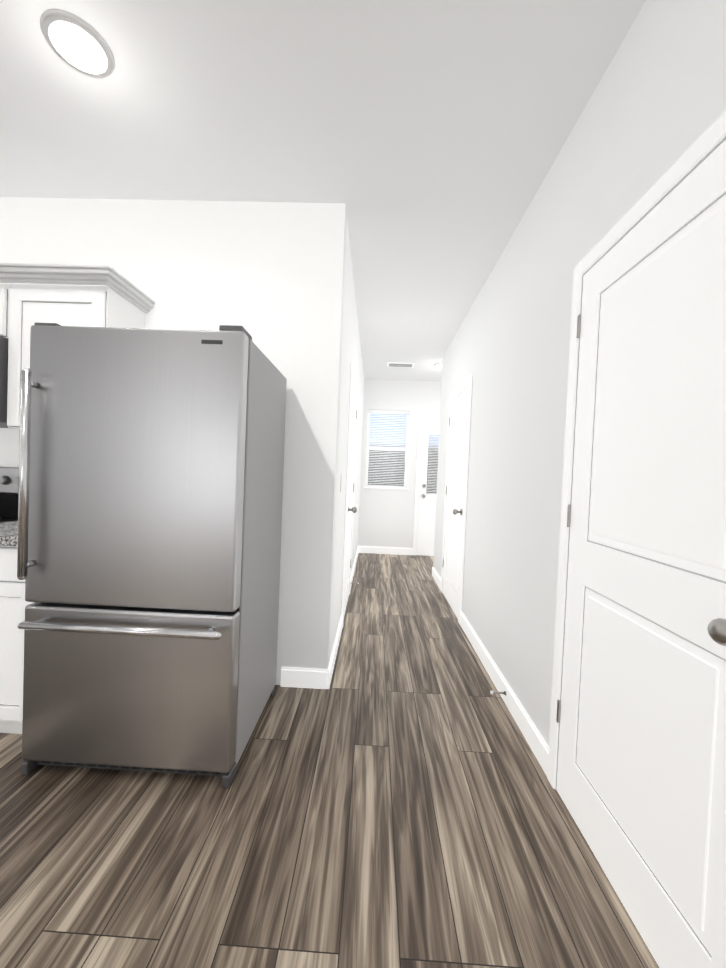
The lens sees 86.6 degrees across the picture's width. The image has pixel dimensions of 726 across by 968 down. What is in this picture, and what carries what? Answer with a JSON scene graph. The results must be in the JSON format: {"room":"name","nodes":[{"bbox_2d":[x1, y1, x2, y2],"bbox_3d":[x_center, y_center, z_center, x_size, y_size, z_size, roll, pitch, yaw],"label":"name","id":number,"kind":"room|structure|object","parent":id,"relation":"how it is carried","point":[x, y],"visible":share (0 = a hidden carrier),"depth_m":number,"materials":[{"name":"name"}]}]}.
{"room":"kitchen","nodes":[
{"label":"kitchen","id":0,"kind":"room"},
{"bbox_2d":[0,197,346,684],"bbox_3d":[-1.928,-0.272,2.294,3.560,2.740,0.120,2,1,2],"label":"wall","id":1,"kind":"structure","parent":0,"point":[269,277],"depth_m":2.19,"materials":[{"name":"white paint"}]},
{"bbox_2d":[0,279,3,336],"bbox_3d":[-1.971,-0.871,2.059,0.439,0.265,0.324,2,1,2],"label":"upper cabinet","id":2,"kind":"object","parent":1,"relation":"attached to","point":[1,280],"depth_m":1.89,"materials":[{"name":"white wood"}]},
{"bbox_2d":[0,336,8,427],"bbox_3d":[-2.147,-0.531,2.005,0.754,0.417,0.453,2,1,2],"label":"microwave","id":3,"kind":"object","parent":2,"relation":"attached to","point":[3,376],"depth_m":1.90,"materials":[{"name":"grey metal"}]},
{"bbox_2d":[4,279,147,428],"bbox_3d":[-1.509,-0.630,2.050,0.495,0.710,0.324,2,1,2],"label":"upper cabinet","id":4,"kind":"object","parent":1,"relation":"attached to","point":[118,300],"depth_m":1.89,"materials":[{"name":"white wood"}]},
{"bbox_2d":[0,0,645,380],"bbox_3d":[-0.829,-1.574,-0.180,6.040,0.060,12.740,2,1,2],"label":"ceiling","id":5,"kind":"structure","parent":0,"point":[424,141],"depth_m":1.64,"materials":[{"name":"white paint"}]},
{"bbox_2d":[40,9,114,77],"bbox_3d":[-1.026,-1.579,1.393,0.218,0.014,0.218,2,1,2],"label":"recessed light","id":6,"kind":"object","parent":5,"relation":"in","point":[76,43],"visible":0.98,"depth_m":1.38,"materials":[{"name":"white plastic"}]},
{"bbox_2d":[387,362,414,366],"bbox_3d":[0.507,-1.605,5.192,0.360,0.010,0.180,2,1,2],"label":"ceiling vent","id":7,"kind":"object","parent":5,"relation":"in","point":[391,364],"visible":1,"depth_m":5.17,"materials":[{"name":"white metal"}]},
{"bbox_2d":[434,363,441,367],"bbox_3d":[1.055,-1.580,5.135,0.218,0.014,0.218,2,1,2],"label":"recessed light","id":8,"kind":"object","parent":5,"relation":"in","point":[437,365],"visible":0.54,"depth_m":5.12,"materials":[{"name":"white plastic"}]},
{"bbox_2d":[0,553,658,967],"bbox_3d":[-0.941,1.224,-0.117,6.040,0.060,12.740,2,1,2],"label":"floor","id":9,"kind":"structure","parent":0,"point":[390,797],"depth_m":1.28,"materials":[{"name":"brown wood"}]},
{"bbox_2d":[0,466,18,522],"bbox_3d":[-2.241,0.498,1.883,0.762,1.195,0.714,2,1,2],"label":"range","id":10,"kind":"object","parent":9,"relation":"on","point":[9,481],"visible":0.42,"depth_m":2.15,"materials":[{"name":"grey metal"}]},
{"bbox_2d":[0,546,33,733],"bbox_3d":[-1.615,0.682,1.938,0.487,0.876,0.608,2,1,2],"label":"base cabinet","id":11,"kind":"object","parent":9,"relation":"on","point":[13,603],"visible":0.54,"depth_m":1.61,"materials":[{"name":"white wood"}]},
{"bbox_2d":[17,322,286,787],"bbox_3d":[-0.884,0.265,1.791,0.830,1.774,0.763,2,1,2],"label":"refrigerator","id":12,"kind":"object","parent":9,"relation":"on","point":[150,488],"visible":1,"depth_m":1.47,"materials":[{"name":"grey metal"}]},
{"bbox_3d":[-3.480,0.628,0.996,0.608,0.876,2.601,2,1,2],"label":"base cabinet","id":13,"kind":"object","parent":9,"relation":"on","visible":0},
{"bbox_2d":[0,521,17,545],"bbox_3d":[-1.582,0.176,1.911,0.519,0.138,0.637,2,1,2],"label":"countertop","id":14,"kind":"structure","parent":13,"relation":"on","point":[8,533],"depth_m":1.58,"materials":[{"name":"stone"}]},
{"bbox_2d":[330,222,364,657],"bbox_3d":[-0.150,-0.243,4.190,0.120,2.740,3.780,2,1,2],"label":"wall","id":15,"kind":"structure","parent":0,"point":[351,349],"depth_m":2.78,"materials":[{"name":"white paint"}]},
{"bbox_2d":[325,615,342,688],"bbox_3d":[-0.185,1.108,2.629,0.015,0.108,0.870,2,1,2],"label":"baseboard","id":16,"kind":"structure","parent":15,"relation":"attached to","point":[328,672],"depth_m":2.41,"materials":[{"name":"white wood"}]},
{"bbox_2d":[340,474,342,491],"bbox_3d":[-0.141,-0.007,2.584,0.012,0.121,0.075,2,1,2],"label":"light switch","id":17,"kind":"object","parent":15,"relation":"attached to","point":[341,482],"visible":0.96,"depth_m":2.55,"materials":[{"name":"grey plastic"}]},
{"bbox_2d":[341,364,357,627],"bbox_3d":[-0.078,0.096,3.510,0.090,2.099,0.944,2,1,2],"label":"hall door","id":18,"kind":"structure","parent":15,"relation":"in","point":[350,509],"depth_m":3.39,"materials":[{"name":"white wood"}]},
{"bbox_2d":[350,547,358,589],"bbox_3d":[-0.109,1.056,5.055,0.014,0.108,2.105,2,1,2],"label":"baseboard","id":19,"kind":"structure","parent":15,"relation":"attached to","point":[354,565],"depth_m":4.87,"materials":[{"name":"white wood"}]},
{"bbox_2d":[358,379,440,555],"bbox_3d":[1.090,-0.237,6.103,2.480,2.740,0.120,2,1,2],"label":"wall","id":20,"kind":"structure","parent":0,"point":[386,517],"depth_m":6.06,"materials":[{"name":"white paint"}]},
{"bbox_2d":[363,410,408,489],"bbox_3d":[0.386,-0.545,6.102,0.710,1.239,0.146,2,1,2],"label":"window","id":21,"kind":"structure","parent":20,"relation":"in","point":[387,448],"depth_m":6.10,"materials":[{"name":"white glass"}]},
{"bbox_2d":[360,546,412,554],"bbox_3d":[0.369,1.052,6.085,0.824,0.108,0.014,2,1,2],"label":"baseboard","id":22,"kind":"structure","parent":20,"relation":"attached to","point":[363,549],"depth_m":6.08,"materials":[{"name":"white wood"}]},
{"bbox_2d":[412,422,439,555],"bbox_3d":[1.338,0.096,5.997,1.044,2.099,0.090,2,1,2],"label":"entry door","id":23,"kind":"structure","parent":20,"relation":"in","point":[426,490],"depth_m":6.04,"materials":[{"name":"white wood"}]},
{"bbox_2d":[433,0,725,745],"bbox_3d":[0.824,-0.092,-0.800,0.120,2.740,11.300,2,1,2],"label":"wall","id":24,"kind":"structure","parent":0,"point":[654,109],"depth_m":1.80,"materials":[{"name":"white paint"}]},
{"bbox_2d":[432,567,440,589],"bbox_3d":[0.870,1.107,4.541,0.014,0.108,0.675,2,1,2],"label":"baseboard","id":25,"kind":"structure","parent":24,"relation":"attached to","point":[435,575],"depth_m":4.51,"materials":[{"name":"white wood"}]},
{"bbox_2d":[441,375,472,623],"bbox_3d":[0.846,0.128,3.712,0.090,2.099,0.944,2,1,2],"label":"door","id":26,"kind":"structure","parent":24,"relation":"in","point":[456,484],"depth_m":3.61,"materials":[{"name":"white wood"}]},
{"bbox_2d":[460,611,548,775],"bbox_3d":[0.804,1.152,2.432,0.014,0.108,1.665,2,1,2],"label":"baseboard","id":27,"kind":"structure","parent":24,"relation":"attached to","point":[533,737],"depth_m":2.03,"materials":[{"name":"white wood"}]},
{"bbox_2d":[547,110,725,967],"bbox_3d":[0.765,0.183,1.109,0.090,2.099,0.944,2,1,2],"label":"door","id":28,"kind":"structure","parent":24,"relation":"in","point":[636,776],"depth_m":1.06,"materials":[{"name":"white wood"}]}
]}

